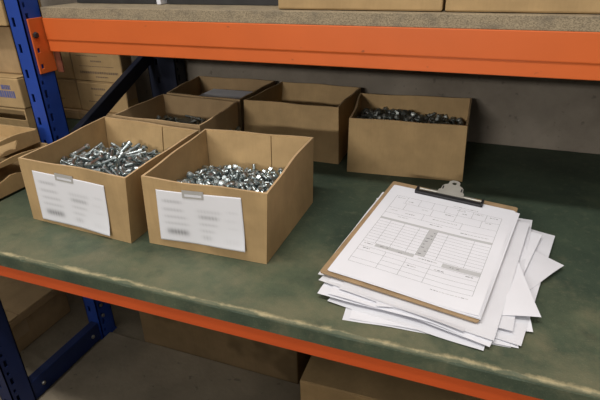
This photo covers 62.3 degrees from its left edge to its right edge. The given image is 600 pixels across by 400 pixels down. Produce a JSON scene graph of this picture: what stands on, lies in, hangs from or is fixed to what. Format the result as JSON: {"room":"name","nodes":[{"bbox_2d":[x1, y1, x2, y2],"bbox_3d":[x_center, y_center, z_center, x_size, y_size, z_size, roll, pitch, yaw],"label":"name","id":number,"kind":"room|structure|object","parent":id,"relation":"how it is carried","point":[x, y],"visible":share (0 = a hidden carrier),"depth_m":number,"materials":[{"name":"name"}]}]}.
{"room":"warehouse storeroom","nodes":[
{"label":"warehouse storeroom","id":0,"kind":"room"},
{"bbox_2d":[0,292,299,399],"bbox_3d":[-0.253,1.198,-0.214,6.000,0.050,4.500,8,28,19],"label":"floor","id":1,"kind":"structure","parent":0,"point":[127,321],"depth_m":1.41,"materials":[{"name":"concrete"}]},
{"bbox_2d":[11,291,69,351],"bbox_3d":[-0.918,0.336,1.397,0.366,0.092,0.325,8,28,19],"label":"carton","id":2,"kind":"object","parent":1,"relation":"on","point":[51,312],"visible":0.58,"depth_m":1.39,"materials":[{"name":"cardboard"}]},
{"bbox_2d":[0,276,60,328],"bbox_3d":[-0.908,0.285,1.367,0.370,0.025,0.345,8,28,19],"label":"carton","id":3,"kind":"object","parent":2,"relation":"on","point":[19,299],"visible":0.5,"depth_m":1.37,"materials":[{"name":"cardboard"}]},
{"bbox_2d":[0,0,186,399],"bbox_3d":[-0.520,-0.328,1.121,0.098,1.510,0.758,8,28,19],"label":"frame","id":4,"kind":"object","parent":1,"relation":"on","point":[165,74],"visible":0.38,"depth_m":1.15,"materials":[{"name":"blue paint"}]},
{"bbox_2d":[0,118,80,200],"bbox_3d":[-0.818,-0.144,1.346,0.552,0.026,0.755,8,28,19],"label":"shelf board","id":5,"kind":"object","parent":4,"relation":"attached to","point":[71,123],"visible":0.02,"depth_m":1.45,"materials":[{"name":"green paint"}]},
{"bbox_2d":[0,106,40,141],"bbox_3d":[-0.791,-0.224,1.363,0.248,0.100,0.110,8,28,19],"label":"tray","id":6,"kind":"object","parent":5,"relation":"on","point":[20,117],"visible":0.35,"depth_m":1.29,"materials":[{"name":"cardboard"}]},
{"bbox_2d":[0,72,30,108],"bbox_3d":[-0.794,-0.307,1.325,0.256,0.080,0.116,8,28,19],"label":"carton","id":7,"kind":"object","parent":6,"relation":"on","point":[13,91],"visible":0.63,"depth_m":1.25,"materials":[{"name":"cardboard"}]},
{"bbox_2d":[1,85,10,89],"bbox_3d":[-0.738,-0.283,1.245,0.031,0.011,0.001,8,28,19],"label":"print","id":8,"kind":"object","parent":7,"relation":"on","point":[3,87],"depth_m":1.24},
{"bbox_2d":[0,90,15,97],"bbox_3d":[-0.743,-0.268,1.254,0.061,0.018,0.001,8,28,19],"label":"print","id":9,"kind":"object","parent":7,"relation":"attached to","point":[3,93],"depth_m":1.25},
{"bbox_2d":[0,26,21,73],"bbox_3d":[-0.798,-0.403,1.296,0.240,0.118,0.085,8,28,19],"label":"carton","id":10,"kind":"object","parent":7,"relation":"on","point":[9,61],"visible":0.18,"depth_m":1.23,"materials":[{"name":"cardboard"}]},
{"bbox_2d":[0,0,41,25],"bbox_3d":[-0.792,-0.507,1.223,0.271,0.129,0.115,8,28,19],"label":"carton","id":11,"kind":"object","parent":10,"relation":"on","point":[4,21],"visible":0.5,"depth_m":1.15,"materials":[{"name":"cardboard"}]},
{"bbox_2d":[0,142,47,198],"bbox_3d":[-0.744,-0.066,1.072,0.291,0.072,0.245,8,28,19],"label":"tray","id":12,"kind":"object","parent":5,"relation":"on","point":[11,178],"visible":0.48,"depth_m":1.06,"materials":[{"name":"cardboard"}]},
{"bbox_2d":[0,124,39,157],"bbox_3d":[-0.765,-0.125,1.072,0.315,0.034,0.200,8,28,19],"label":"tray","id":13,"kind":"object","parent":12,"relation":"on","point":[13,139],"visible":1,"depth_m":1.08,"materials":[{"name":"cardboard"}]},
{"bbox_2d":[64,107,82,118],"bbox_3d":[-0.745,-0.282,1.560,0.184,0.028,0.060,8,28,19],"label":"carton","id":14,"kind":"object","parent":5,"relation":"on","point":[72,113],"visible":0.14,"depth_m":1.51,"materials":[{"name":"cardboard"}]},
{"bbox_2d":[57,78,81,108],"bbox_3d":[-0.743,-0.338,1.538,0.183,0.090,0.046,8,28,19],"label":"carton","id":15,"kind":"object","parent":14,"relation":"on","point":[68,88],"visible":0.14,"depth_m":1.50,"materials":[{"name":"cardboard"}]},
{"bbox_2d":[53,51,75,78],"bbox_3d":[-0.745,-0.419,1.498,0.183,0.090,0.046,8,28,19],"label":"carton","id":16,"kind":"object","parent":15,"relation":"on","point":[69,73],"visible":0.04,"depth_m":1.46,"materials":[{"name":"cardboard"}]},
{"bbox_2d":[80,110,115,118],"bbox_3d":[-0.571,-0.256,1.499,0.182,0.028,0.060,8,28,19],"label":"carton","id":17,"kind":"object","parent":5,"relation":"on","point":[82,112],"visible":0.12,"depth_m":1.49,"materials":[{"name":"cardboard"}]},
{"bbox_2d":[76,80,138,112],"bbox_3d":[-0.571,-0.311,1.476,0.175,0.090,0.050,8,28,19],"label":"carton","id":18,"kind":"object","parent":17,"relation":"on","point":[90,92],"visible":0.43,"depth_m":1.46,"materials":[{"name":"cardboard"}]},
{"bbox_2d":[70,52,131,82],"bbox_3d":[-0.573,-0.392,1.436,0.175,0.090,0.050,8,28,19],"label":"carton","id":19,"kind":"object","parent":18,"relation":"on","point":[86,66],"visible":0.67,"depth_m":1.42,"materials":[{"name":"cardboard"}]},
{"bbox_2d":[80,71,116,74],"bbox_3d":[-0.576,-0.364,1.422,0.136,0.006,0.001,8,28,19],"label":"print","id":20,"kind":"object","parent":19,"relation":"on","point":[81,72],"depth_m":1.42},
{"bbox_2d":[0,266,541,399],"bbox_3d":[0.233,0.225,0.609,1.900,0.027,0.030,8,28,19],"label":"beam","id":21,"kind":"structure","parent":4,"relation":"attached to","point":[485,392],"depth_m":0.69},
{"bbox_2d":[0,142,599,399],"bbox_3d":[0.366,0.042,0.913,1.900,0.026,0.795,8,28,19],"label":"shelf board","id":22,"kind":"object","parent":21,"relation":"on","point":[559,191],"visible":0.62,"depth_m":0.77,"materials":[{"name":"green paint"}]},
{"bbox_2d":[18,116,197,242],"bbox_3d":[-0.352,-0.053,0.966,0.268,0.128,0.267,8,28,19],"label":"cardboard box","id":23,"kind":"object","parent":22,"relation":"on","point":[112,206],"visible":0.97,"depth_m":0.87,"materials":[{"name":"cardboard"}]},
{"bbox_2d":[82,148,153,175],"bbox_3d":[-0.352,-0.043,0.964,0.233,0.101,0.227,8,28,19],"label":"heap","id":24,"kind":"object","parent":23,"relation":"in","point":[120,163],"visible":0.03,"depth_m":0.96,"materials":[{"name":"metal"}]},
{"bbox_2d":[69,156,76,165],"bbox_3d":[-0.422,-0.070,0.927,0.012,0.012,0.048,-8,27,-13],"label":"bolt","id":25,"kind":"object","parent":24,"relation":"on","point":[73,163],"visible":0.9,"depth_m":0.92,"materials":[{"name":"metal"}]},
{"bbox_2d":[76,160,82,166],"bbox_3d":[-0.414,-0.070,0.935,0.012,0.019,0.048,-10,28,-18],"label":"bolt","id":26,"kind":"object","parent":24,"relation":"on","point":[80,163],"visible":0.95,"depth_m":0.92,"materials":[{"name":"metal"}]},
{"bbox_2d":[69,143,89,156],"bbox_3d":[-0.444,-0.100,0.999,0.012,0.015,0.048,12,29,25],"label":"bolt","id":27,"kind":"object","parent":24,"relation":"on","point":[86,146],"visible":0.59,"depth_m":1.00,"materials":[{"name":"metal"}]},
{"bbox_2d":[78,156,93,161],"bbox_3d":[-0.405,-0.076,0.966,0.045,0.030,0.012,-17,30,-28],"label":"bolt","id":28,"kind":"object","parent":24,"relation":"on","point":[79,157],"visible":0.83,"depth_m":0.96,"materials":[{"name":"metal"}]},
{"bbox_2d":[87,147,98,161],"bbox_3d":[-0.413,-0.090,0.989,0.012,0.017,0.048,-1,26,1],"label":"bolt","id":29,"kind":"object","parent":24,"relation":"on","point":[95,148],"visible":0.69,"depth_m":0.99,"materials":[{"name":"metal"}]},
{"bbox_2d":[84,162,102,167],"bbox_3d":[-0.385,-0.064,0.925,0.012,0.025,0.047,4,27,11],"label":"bolt","id":30,"kind":"object","parent":24,"relation":"on","point":[97,164],"visible":1,"depth_m":0.93,"materials":[{"name":"metal"}]},
{"bbox_2d":[84,155,103,167],"bbox_3d":[-0.392,-0.073,0.941,0.012,0.012,0.048,9,28,19],"label":"bolt","id":31,"kind":"object","parent":24,"relation":"on","point":[100,158],"visible":0.56,"depth_m":0.95,"materials":[{"name":"metal"}]},
{"bbox_2d":[87,142,102,152],"bbox_3d":[-0.426,-0.102,1.024,0.012,0.024,0.047,18,33,34],"label":"bolt","id":32,"kind":"object","parent":24,"relation":"on","point":[100,144],"visible":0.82,"depth_m":1.03,"materials":[{"name":"metal"}]},
{"bbox_2d":[86,168,103,171],"bbox_3d":[-0.380,-0.055,0.908,0.048,0.013,0.012,11,29,23],"label":"bolt","id":33,"kind":"object","parent":24,"relation":"on","point":[97,169],"visible":0.27,"depth_m":0.90,"materials":[{"name":"metal"}]},
{"bbox_2d":[93,150,99,158],"bbox_3d":[-0.403,-0.081,0.982,0.012,0.041,0.036,-22,33,-36],"label":"bolt","id":34,"kind":"object","parent":24,"relation":"on","point":[96,152],"visible":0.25,"depth_m":0.97,"materials":[{"name":"metal"}]},
{"bbox_2d":[95,155,118,167],"bbox_3d":[-0.371,-0.074,0.951,0.047,0.023,0.012,-5,27,-7],"label":"bolt","id":35,"kind":"object","parent":24,"relation":"on","point":[115,158],"visible":0.77,"depth_m":0.95,"materials":[{"name":"metal"}]},
{"bbox_2d":[102,166,114,174],"bbox_3d":[-0.345,-0.049,0.904,0.048,0.016,0.012,22,35,38],"label":"bolt","id":36,"kind":"object","parent":24,"relation":"on","point":[106,169],"visible":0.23,"depth_m":0.91,"materials":[{"name":"metal"}]},
{"bbox_2d":[110,146,115,162],"bbox_3d":[-0.377,-0.092,0.994,0.012,0.021,0.048,-6,27,-8],"label":"bolt","id":37,"kind":"object","parent":24,"relation":"on","point":[112,148],"visible":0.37,"depth_m":1.00,"materials":[{"name":"metal"}]},
{"bbox_2d":[111,169,119,175],"bbox_3d":[-0.330,-0.043,0.904,0.012,0.017,0.048,-20,32,-32],"label":"bolt","id":38,"kind":"object","parent":24,"relation":"on","point":[114,171],"visible":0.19,"depth_m":0.91,"materials":[{"name":"metal"}]},
{"bbox_2d":[113,160,119,169],"bbox_3d":[-0.351,-0.064,0.947,0.012,0.012,0.048,-9,27,-14],"label":"bolt","id":39,"kind":"object","parent":24,"relation":"on","point":[118,161],"visible":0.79,"depth_m":0.95,"materials":[{"name":"metal"}]},
{"bbox_2d":[118,151,124,159],"bbox_3d":[-0.362,-0.076,0.975,0.012,0.031,0.045,15,31,30],"label":"bolt","id":40,"kind":"object","parent":24,"relation":"on","point":[121,154],"visible":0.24,"depth_m":0.98,"materials":[{"name":"metal"}]},
{"bbox_2d":[119,166,127,176],"bbox_3d":[-0.329,-0.053,0.923,0.012,0.012,0.047,-15,29,-25],"label":"bolt","id":41,"kind":"object","parent":24,"relation":"on","point":[124,174],"visible":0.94,"depth_m":0.91,"materials":[{"name":"metal"}]},
{"bbox_2d":[119,140,131,151],"bbox_3d":[-0.366,-0.104,1.027,0.044,0.033,0.012,-22,33,-35],"label":"bolt","id":42,"kind":"object","parent":24,"relation":"on","point":[128,142],"visible":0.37,"depth_m":1.03,"materials":[{"name":"metal"}]},
{"bbox_2d":[124,143,140,152],"bbox_3d":[-0.350,-0.102,1.030,0.012,0.021,0.048,18,32,34],"label":"bolt","id":43,"kind":"object","parent":24,"relation":"on","point":[133,148],"visible":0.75,"depth_m":1.03,"materials":[{"name":"metal"}]},
{"bbox_2d":[125,148,142,154],"bbox_3d":[-0.342,-0.096,1.005,0.048,0.018,0.012,-7,27,-11],"label":"bolt","id":44,"kind":"object","parent":24,"relation":"on","point":[139,149],"visible":0.48,"depth_m":1.00,"materials":[{"name":"metal"}]},
{"bbox_2d":[124,151,146,158],"bbox_3d":[-0.328,-0.089,0.993,0.048,0.020,0.012,1,26,5],"label":"bolt","id":45,"kind":"object","parent":24,"relation":"on","point":[126,156],"visible":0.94,"depth_m":0.99,"materials":[{"name":"metal"}]},
{"bbox_2d":[124,157,147,166],"bbox_3d":[-0.317,-0.071,0.959,0.012,0.012,0.048,22,35,39],"label":"bolt","id":46,"kind":"object","parent":24,"relation":"on","point":[144,158],"visible":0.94,"depth_m":0.95,"materials":[{"name":"metal"}]},
{"bbox_2d":[133,155,146,162],"bbox_3d":[-0.298,-0.073,0.960,0.043,0.033,0.012,-14,29,-24],"label":"bolt","id":47,"kind":"object","parent":24,"relation":"on","point":[136,158],"visible":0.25,"depth_m":0.95,"materials":[{"name":"metal"}]},
{"bbox_2d":[141,145,151,157],"bbox_3d":[-0.316,-0.101,1.028,0.012,0.017,0.048,-16,30,-26],"label":"bolt","id":48,"kind":"object","parent":24,"relation":"on","point":[144,147],"visible":0.73,"depth_m":1.04,"materials":[{"name":"metal"}]},
{"bbox_2d":[144,149,158,156],"bbox_3d":[-0.307,-0.094,1.005,0.047,0.024,0.012,8,28,18],"label":"bolt","id":49,"kind":"object","parent":24,"relation":"on","point":[154,151],"visible":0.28,"depth_m":1.00,"materials":[{"name":"metal"}]},
{"bbox_2d":[112,94,237,133],"bbox_3d":[-0.277,-0.155,1.169,0.230,0.128,0.201,8,28,19],"label":"cardboard box","id":50,"kind":"object","parent":22,"relation":"on","point":[217,114],"visible":0.35,"depth_m":1.20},
{"bbox_3d":[-0.273,-0.145,1.170,0.215,0.098,0.182,8,28,19],"label":"heap","id":51,"kind":"object","parent":50,"relation":"in","visible":0},
{"bbox_2d":[173,117,189,121],"bbox_3d":[-0.291,-0.200,1.225,0.012,0.020,0.048,18,33,34],"label":"bolt","id":52,"kind":"object","parent":51,"relation":"on","point":[174,118],"visible":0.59,"depth_m":1.21,"materials":[{"name":"metal"}]},
{"bbox_2d":[185,115,200,120],"bbox_3d":[-0.267,-0.206,1.244,0.048,0.014,0.012,11,29,23],"label":"bolt","id":53,"kind":"object","parent":51,"relation":"on","point":[188,116],"visible":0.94,"depth_m":1.24,"materials":[{"name":"metal"}]},
{"bbox_2d":[167,76,274,130],"bbox_3d":[-0.217,-0.246,1.348,0.242,0.128,0.207,8,28,19],"label":"cardboard box","id":54,"kind":"object","parent":22,"relation":"on","point":[199,85],"visible":0.24,"depth_m":1.39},
{"bbox_2d":[199,89,251,98],"bbox_3d":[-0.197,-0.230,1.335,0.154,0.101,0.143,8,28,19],"label":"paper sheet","id":55,"kind":"object","parent":54,"relation":"in","point":[235,94],"visible":0.06,"depth_m":1.33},
{"bbox_2d":[141,129,313,263],"bbox_3d":[-0.117,-0.020,0.889,0.230,0.128,0.256,7,27,16],"label":"cardboard box","id":56,"kind":"object","parent":22,"relation":"on","point":[247,225],"visible":1,"depth_m":0.81,"materials":[{"name":"cardboard"}]},
{"bbox_2d":[193,171,277,190],"bbox_3d":[-0.117,-0.004,0.893,0.213,0.085,0.227,8,28,19],"label":"heap","id":57,"kind":"object","parent":56,"relation":"in","point":[239,180],"visible":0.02,"depth_m":0.91,"materials":[{"name":"metal"}]},
{"bbox_2d":[186,172,193,178],"bbox_3d":[-0.204,-0.047,0.915,0.014,0.014,0.022,-13,29,-23],"label":"bolt","id":58,"kind":"object","parent":57,"relation":"on","point":[190,175],"visible":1,"depth_m":0.91,"materials":[{"name":"metal"}]},
{"bbox_2d":[199,172,207,178],"bbox_3d":[-0.174,-0.042,0.902,0.014,0.015,0.022,-12,28,-21],"label":"bolt","id":59,"kind":"object","parent":57,"relation":"on","point":[203,175],"visible":0.9,"depth_m":0.90,"materials":[{"name":"metal"}]},
{"bbox_2d":[203,178,211,184],"bbox_3d":[-0.164,-0.030,0.882,0.014,0.014,0.021,-20,32,-32],"label":"bolt","id":60,"kind":"object","parent":57,"relation":"on","point":[205,180],"visible":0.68,"depth_m":0.88,"materials":[{"name":"metal"}]},
{"bbox_2d":[207,173,218,179],"bbox_3d":[-0.156,-0.041,0.893,0.021,0.017,0.014,6,27,15],"label":"bolt","id":61,"kind":"object","parent":57,"relation":"on","point":[210,176],"visible":0.78,"depth_m":0.89,"materials":[{"name":"metal"}]},
{"bbox_2d":[209,168,216,175],"bbox_3d":[-0.158,-0.050,0.908,0.014,0.014,0.021,-14,29,-24],"label":"bolt","id":62,"kind":"object","parent":57,"relation":"on","point":[212,170],"visible":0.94,"depth_m":0.91,"materials":[{"name":"metal"}]},
{"bbox_2d":[212,180,218,185],"bbox_3d":[-0.147,-0.026,0.868,0.013,0.021,0.016,10,29,22],"label":"bolt","id":63,"kind":"object","parent":57,"relation":"on","point":[214,182],"visible":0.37,"depth_m":0.86,"materials":[{"name":"metal"}]},
{"bbox_2d":[218,180,225,185],"bbox_3d":[-0.135,-0.026,0.861,0.014,0.021,0.018,7,28,16],"label":"bolt","id":64,"kind":"object","parent":57,"relation":"on","point":[221,182],"visible":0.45,"depth_m":0.85,"materials":[{"name":"metal"}]},
{"bbox_2d":[217,170,227,176],"bbox_3d":[-0.142,-0.051,0.918,0.014,0.014,0.021,18,32,33],"label":"bolt","id":65,"kind":"object","parent":57,"relation":"on","point":[220,173],"visible":1,"depth_m":0.91,"materials":[{"name":"metal"}]},
{"bbox_2d":[225,182,233,187],"bbox_3d":[-0.123,-0.024,0.870,0.014,0.018,0.021,-21,32,-34],"label":"bolt","id":66,"kind":"object","parent":57,"relation":"on","point":[231,184],"visible":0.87,"depth_m":0.86,"materials":[{"name":"metal"}]},
{"bbox_2d":[227,165,233,174],"bbox_3d":[-0.128,-0.056,0.929,0.013,0.018,0.021,-22,33,-36],"label":"bolt","id":67,"kind":"object","parent":57,"relation":"on","point":[230,168],"visible":1,"depth_m":0.93,"materials":[{"name":"metal"}]},
{"bbox_2d":[234,169,240,179],"bbox_3d":[-0.116,-0.048,0.912,0.013,0.017,0.021,13,30,26],"label":"bolt","id":68,"kind":"object","parent":57,"relation":"on","point":[237,172],"visible":1,"depth_m":0.91,"materials":[{"name":"metal"}]},
{"bbox_2d":[237,182,245,189],"bbox_3d":[-0.099,-0.021,0.856,0.014,0.016,0.022,-13,29,-22],"label":"bolt","id":69,"kind":"object","parent":57,"relation":"on","point":[241,185],"visible":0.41,"depth_m":0.85,"materials":[{"name":"metal"}]},
{"bbox_2d":[239,172,248,180],"bbox_3d":[-0.103,-0.043,0.907,0.014,0.019,0.020,-19,31,-31],"label":"bolt","id":70,"kind":"object","parent":57,"relation":"on","point":[244,175],"visible":1,"depth_m":0.90,"materials":[{"name":"metal"}]},
{"bbox_2d":[243,181,249,189],"bbox_3d":[-0.093,-0.024,0.868,0.013,0.015,0.022,-6,27,-10],"label":"bolt","id":71,"kind":"object","parent":57,"relation":"on","point":[246,183],"visible":0.56,"depth_m":0.87,"materials":[{"name":"metal"}]},
{"bbox_2d":[249,182,256,190],"bbox_3d":[-0.083,-0.023,0.873,0.014,0.014,0.022,-4,26,-4],"label":"bolt","id":72,"kind":"object","parent":57,"relation":"on","point":[253,185],"visible":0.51,"depth_m":0.87,"materials":[{"name":"metal"}]},
{"bbox_2d":[256,175,264,181],"bbox_3d":[-0.071,-0.037,0.906,0.013,0.018,0.021,-20,32,-33],"label":"bolt","id":73,"kind":"object","parent":57,"relation":"on","point":[259,177],"visible":0.57,"depth_m":0.90,"materials":[{"name":"metal"}]},
{"bbox_2d":[257,180,268,184],"bbox_3d":[-0.065,-0.029,0.889,0.021,0.014,0.014,-17,30,-28],"label":"bolt","id":74,"kind":"object","parent":57,"relation":"on","point":[261,182],"visible":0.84,"depth_m":0.88,"materials":[{"name":"metal"}]},
{"bbox_2d":[258,182,269,189],"bbox_3d":[-0.064,-0.024,0.877,0.021,0.014,0.014,-10,28,-17],"label":"bolt","id":75,"kind":"object","parent":57,"relation":"on","point":[265,186],"visible":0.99,"depth_m":0.87,"materials":[{"name":"metal"}]},
{"bbox_2d":[259,171,268,180],"bbox_3d":[-0.066,-0.044,0.916,0.022,0.014,0.014,22,35,39],"label":"bolt","id":76,"kind":"object","parent":57,"relation":"on","point":[262,173],"visible":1,"depth_m":0.91,"materials":[{"name":"metal"}]},
{"bbox_2d":[266,175,274,180],"bbox_3d":[-0.056,-0.041,0.921,0.014,0.014,0.021,-23,33,-36],"label":"bolt","id":77,"kind":"object","parent":57,"relation":"on","point":[271,177],"visible":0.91,"depth_m":0.91,"materials":[{"name":"metal"}]},
{"bbox_2d":[244,82,360,163],"bbox_3d":[0.013,-0.204,1.254,0.246,0.128,0.226,8,28,19],"label":"cardboard box","id":78,"kind":"object","parent":22,"relation":"on","point":[322,112],"visible":0.84,"depth_m":1.18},
{"bbox_2d":[347,93,471,181],"bbox_3d":[0.248,-0.149,1.130,0.264,0.128,0.218,6,27,14],"label":"cardboard box","id":79,"kind":"object","parent":22,"relation":"on","point":[435,151],"visible":0.95,"depth_m":1.05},
{"bbox_2d":[342,308,510,347],"bbox_3d":[0.198,0.105,0.762,0.210,0.001,0.297,6,27,15],"label":"loose sheet","id":80,"kind":"object","parent":22,"relation":"on","point":[347,313],"visible":0.16,"depth_m":0.65,"materials":[{"name":"white paper"}]},
{"bbox_3d":[0.218,0.086,0.800,0.235,0.002,0.314,8,28,19],"label":"loose sheet","id":81,"kind":"object","parent":80,"relation":"on","visible":0},
{"bbox_2d":[350,310,518,347],"bbox_3d":[0.209,0.104,0.760,0.210,0.003,0.297,7,27,16],"label":"loose sheet","id":82,"kind":"object","parent":81,"relation":"on","point":[356,315],"visible":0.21,"depth_m":0.66,"materials":[{"name":"white paper"}]},
{"bbox_2d":[328,297,484,350],"bbox_3d":[0.202,0.102,0.763,0.210,0.004,0.297,13,30,26],"label":"loose sheet","id":83,"kind":"object","parent":82,"relation":"on","point":[413,323],"visible":0.18,"depth_m":0.65,"materials":[{"name":"white paper"}]},
{"bbox_3d":[0.205,0.087,0.791,0.251,0.006,0.325,8,28,19],"label":"loose sheet","id":84,"kind":"object","parent":83,"relation":"on","visible":0},
{"bbox_2d":[367,307,532,331],"bbox_3d":[0.231,0.090,0.779,0.210,0.006,0.297,6,27,14],"label":"loose sheet","id":85,"kind":"object","parent":84,"relation":"on","point":[529,327],"visible":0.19,"depth_m":0.64,"materials":[{"name":"white paper"}]},
{"bbox_2d":[495,229,554,345],"bbox_3d":[0.258,0.095,0.766,0.210,0.008,0.297,14,30,29],"label":"loose sheet","id":86,"kind":"object","parent":85,"relation":"on","point":[544,246],"visible":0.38,"depth_m":0.64,"materials":[{"name":"white paper"}]},
{"bbox_3d":[0.225,0.079,0.796,0.235,0.010,0.314,8,28,19],"label":"loose sheet","id":87,"kind":"object","parent":86,"relation":"on","visible":0},
{"bbox_2d":[318,192,383,274],"bbox_3d":[0.188,0.068,0.817,0.210,0.010,0.297,12,29,25],"label":"loose sheet","id":88,"kind":"object","parent":87,"relation":"on","point":[319,273],"visible":0.08,"depth_m":0.88,"materials":[{"name":"white paper"}]},
{"bbox_2d":[524,251,563,288],"bbox_3d":[0.255,0.093,0.764,0.210,0.010,0.200,-20,32,-32],"label":"loose sheet","id":89,"kind":"object","parent":88,"relation":"on","point":[539,267],"visible":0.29,"depth_m":0.74,"materials":[{"name":"white paper"}]},
{"bbox_3d":[0.220,0.076,0.795,0.242,0.013,0.319,8,28,19],"label":"loose sheet","id":90,"kind":"object","parent":89,"relation":"on","visible":0},
{"bbox_2d":[318,200,425,321],"bbox_3d":[0.180,0.084,0.780,0.210,0.013,0.297,10,29,22],"label":"loose sheet","id":91,"kind":"object","parent":90,"relation":"on","point":[326,287],"visible":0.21,"depth_m":0.69,"materials":[{"name":"white paper"}]},
{"bbox_2d":[498,218,531,330],"bbox_3d":[0.239,0.081,0.780,0.210,0.015,0.297,12,29,24],"label":"loose sheet","id":92,"kind":"object","parent":91,"relation":"on","point":[506,322],"visible":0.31,"depth_m":0.65,"materials":[{"name":"white paper"}]},
{"bbox_2d":[419,232,541,346],"bbox_3d":[0.227,0.090,0.760,0.210,0.016,0.297,16,31,31],"label":"loose sheet","id":93,"kind":"object","parent":92,"relation":"on","point":[534,238],"visible":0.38,"depth_m":0.76,"materials":[{"name":"white paper"}]},
{"bbox_2d":[328,285,483,337],"bbox_3d":[0.198,0.085,0.770,0.210,0.017,0.297,11,29,23],"label":"loose sheet","id":94,"kind":"object","parent":93,"relation":"on","point":[335,290],"visible":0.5,"depth_m":0.68,"materials":[{"name":"white paper"}]},
{"bbox_2d":[319,274,465,331],"bbox_3d":[0.196,0.079,0.779,0.210,0.019,0.297,15,31,30],"label":"loose sheet","id":95,"kind":"object","parent":94,"relation":"on","point":[325,278],"visible":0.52,"depth_m":0.66,"materials":[{"name":"white paper"}]},
{"bbox_2d":[329,277,475,339],"bbox_3d":[0.209,0.082,0.770,0.210,0.021,0.297,15,31,30],"label":"loose sheet","id":96,"kind":"object","parent":95,"relation":"on","point":[335,280],"visible":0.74,"depth_m":0.64,"materials":[{"name":"white paper"}]},
{"bbox_2d":[376,198,540,316],"bbox_3d":[0.227,0.074,0.781,0.210,0.019,0.297,2,27,7],"label":"loose sheet","id":97,"kind":"object","parent":96,"relation":"on","point":[520,301],"visible":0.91,"depth_m":0.67,"materials":[{"name":"white paper"}]},
{"bbox_2d":[339,221,529,340],"bbox_3d":[0.219,0.082,0.764,0.210,0.022,0.297,13,30,27],"label":"loose sheet","id":98,"kind":"object","parent":97,"relation":"on","point":[487,327],"visible":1,"depth_m":0.68,"materials":[{"name":"white paper"}]},
{"bbox_2d":[320,180,517,322],"bbox_3d":[0.207,0.050,0.796,0.227,0.046,0.325,13,30,27],"label":"clipboard","id":99,"kind":"object","parent":98,"relation":"on","point":[451,192],"visible":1,"depth_m":0.86,"materials":[{"name":"brown wood"}]},
{"bbox_2d":[327,185,512,269],"bbox_3d":[0.204,0.060,0.790,0.215,0.024,0.288,13,30,26],"label":"sheet","id":100,"kind":"object","parent":99,"relation":"attached to","point":[394,185],"visible":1,"depth_m":0.85,"materials":[{"name":"white paper"}]},
{"bbox_2d":[328,185,514,315],"bbox_3d":[0.204,0.060,0.787,0.215,0.023,0.288,13,30,27],"label":"printed form","id":101,"kind":"object","parent":99,"relation":"attached to","point":[442,252],"visible":1,"depth_m":0.76,"materials":[{"name":"white paper"}]},
{"bbox_2d":[328,212,516,317],"bbox_3d":[0.206,0.062,0.785,0.215,0.023,0.288,13,30,27],"label":"sheet","id":102,"kind":"object","parent":99,"relation":"attached to","point":[515,214],"visible":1,"depth_m":0.69,"materials":[{"name":"white paper"}]},
{"bbox_2d":[414,213,519,319],"bbox_3d":[0.208,0.063,0.785,0.215,0.024,0.288,13,30,27],"label":"sheet","id":103,"kind":"object","parent":99,"relation":"attached to","point":[518,214],"visible":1,"depth_m":0.72,"materials":[{"name":"white paper"}]},
{"bbox_2d":[26,17,599,80],"bbox_3d":[0.346,-0.200,0.758,1.904,0.116,0.074,8,28,19],"label":"beam","id":104,"kind":"structure","parent":4,"relation":"attached to","point":[521,53],"depth_m":0.84,"materials":[{"name":"orange metal"}]},
{"bbox_2d":[40,3,599,31],"bbox_3d":[0.424,-0.350,0.907,1.897,0.021,0.434,8,28,19],"label":"shelf board","id":105,"kind":"object","parent":104,"relation":"on","point":[262,14],"visible":0.8,"depth_m":0.83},
{"bbox_2d":[77,0,156,3],"bbox_3d":[-0.353,-0.550,1.132,0.220,0.168,0.262,8,28,19],"label":"plastic crate","id":106,"kind":"object","parent":105,"relation":"on","point":[78,1],"visible":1,"depth_m":1.06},
{"bbox_2d":[156,0,166,4],"bbox_3d":[-0.245,-0.522,1.094,0.010,0.148,0.260,8,28,19],"label":"board","id":107,"kind":"object","parent":105,"relation":"on","point":[159,2],"visible":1,"depth_m":1.02,"materials":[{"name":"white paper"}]},
{"bbox_2d":[167,0,277,4],"bbox_3d":[-0.114,-0.514,1.048,0.262,0.168,0.262,8,28,19],"label":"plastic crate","id":108,"kind":"object","parent":105,"relation":"on","point":[215,2],"visible":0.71,"depth_m":0.97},
{"bbox_2d":[278,0,445,10],"bbox_3d":[0.146,-0.495,0.906,0.282,0.249,0.320,8,28,19],"label":"carton","id":109,"kind":"object","parent":105,"relation":"on","point":[377,5],"visible":0.93,"depth_m":0.82,"materials":[{"name":"cardboard"}]},
{"bbox_2d":[445,0,599,13],"bbox_3d":[0.479,-0.445,0.789,0.425,0.249,0.320,8,28,19],"label":"carton","id":110,"kind":"object","parent":105,"relation":"on","point":[512,6],"visible":1,"depth_m":0.74,"materials":[{"name":"cardboard"}]},
{"bbox_2d":[39,332,300,399],"bbox_3d":[-0.376,0.562,1.010,0.601,0.009,0.693,8,28,19],"label":"wooden board","id":111,"kind":"object","parent":1,"relation":"on","point":[119,367],"visible":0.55,"depth_m":1.23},
{"bbox_2d":[139,311,310,383],"bbox_3d":[-0.154,0.272,1.400,0.452,0.170,0.355,8,28,19],"label":"carton","id":112,"kind":"object","parent":1,"relation":"on","point":[288,365],"visible":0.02,"depth_m":1.25,"materials":[{"name":"cardboard"}]},
{"bbox_2d":[300,355,484,399],"bbox_3d":[0.277,0.391,1.165,0.454,0.148,0.382,8,28,18],"label":"carton","id":113,"kind":"object","parent":1,"relation":"on","point":[322,379],"visible":0.13,"depth_m":1.03,"materials":[{"name":"cardboard"}]},
{"bbox_2d":[40,0,599,153],"bbox_3d":[0.470,-0.935,0.947,6.000,2.710,0.150,8,28,19],"label":"wall","id":114,"kind":"structure","parent":0,"point":[530,112],"depth_m":1.22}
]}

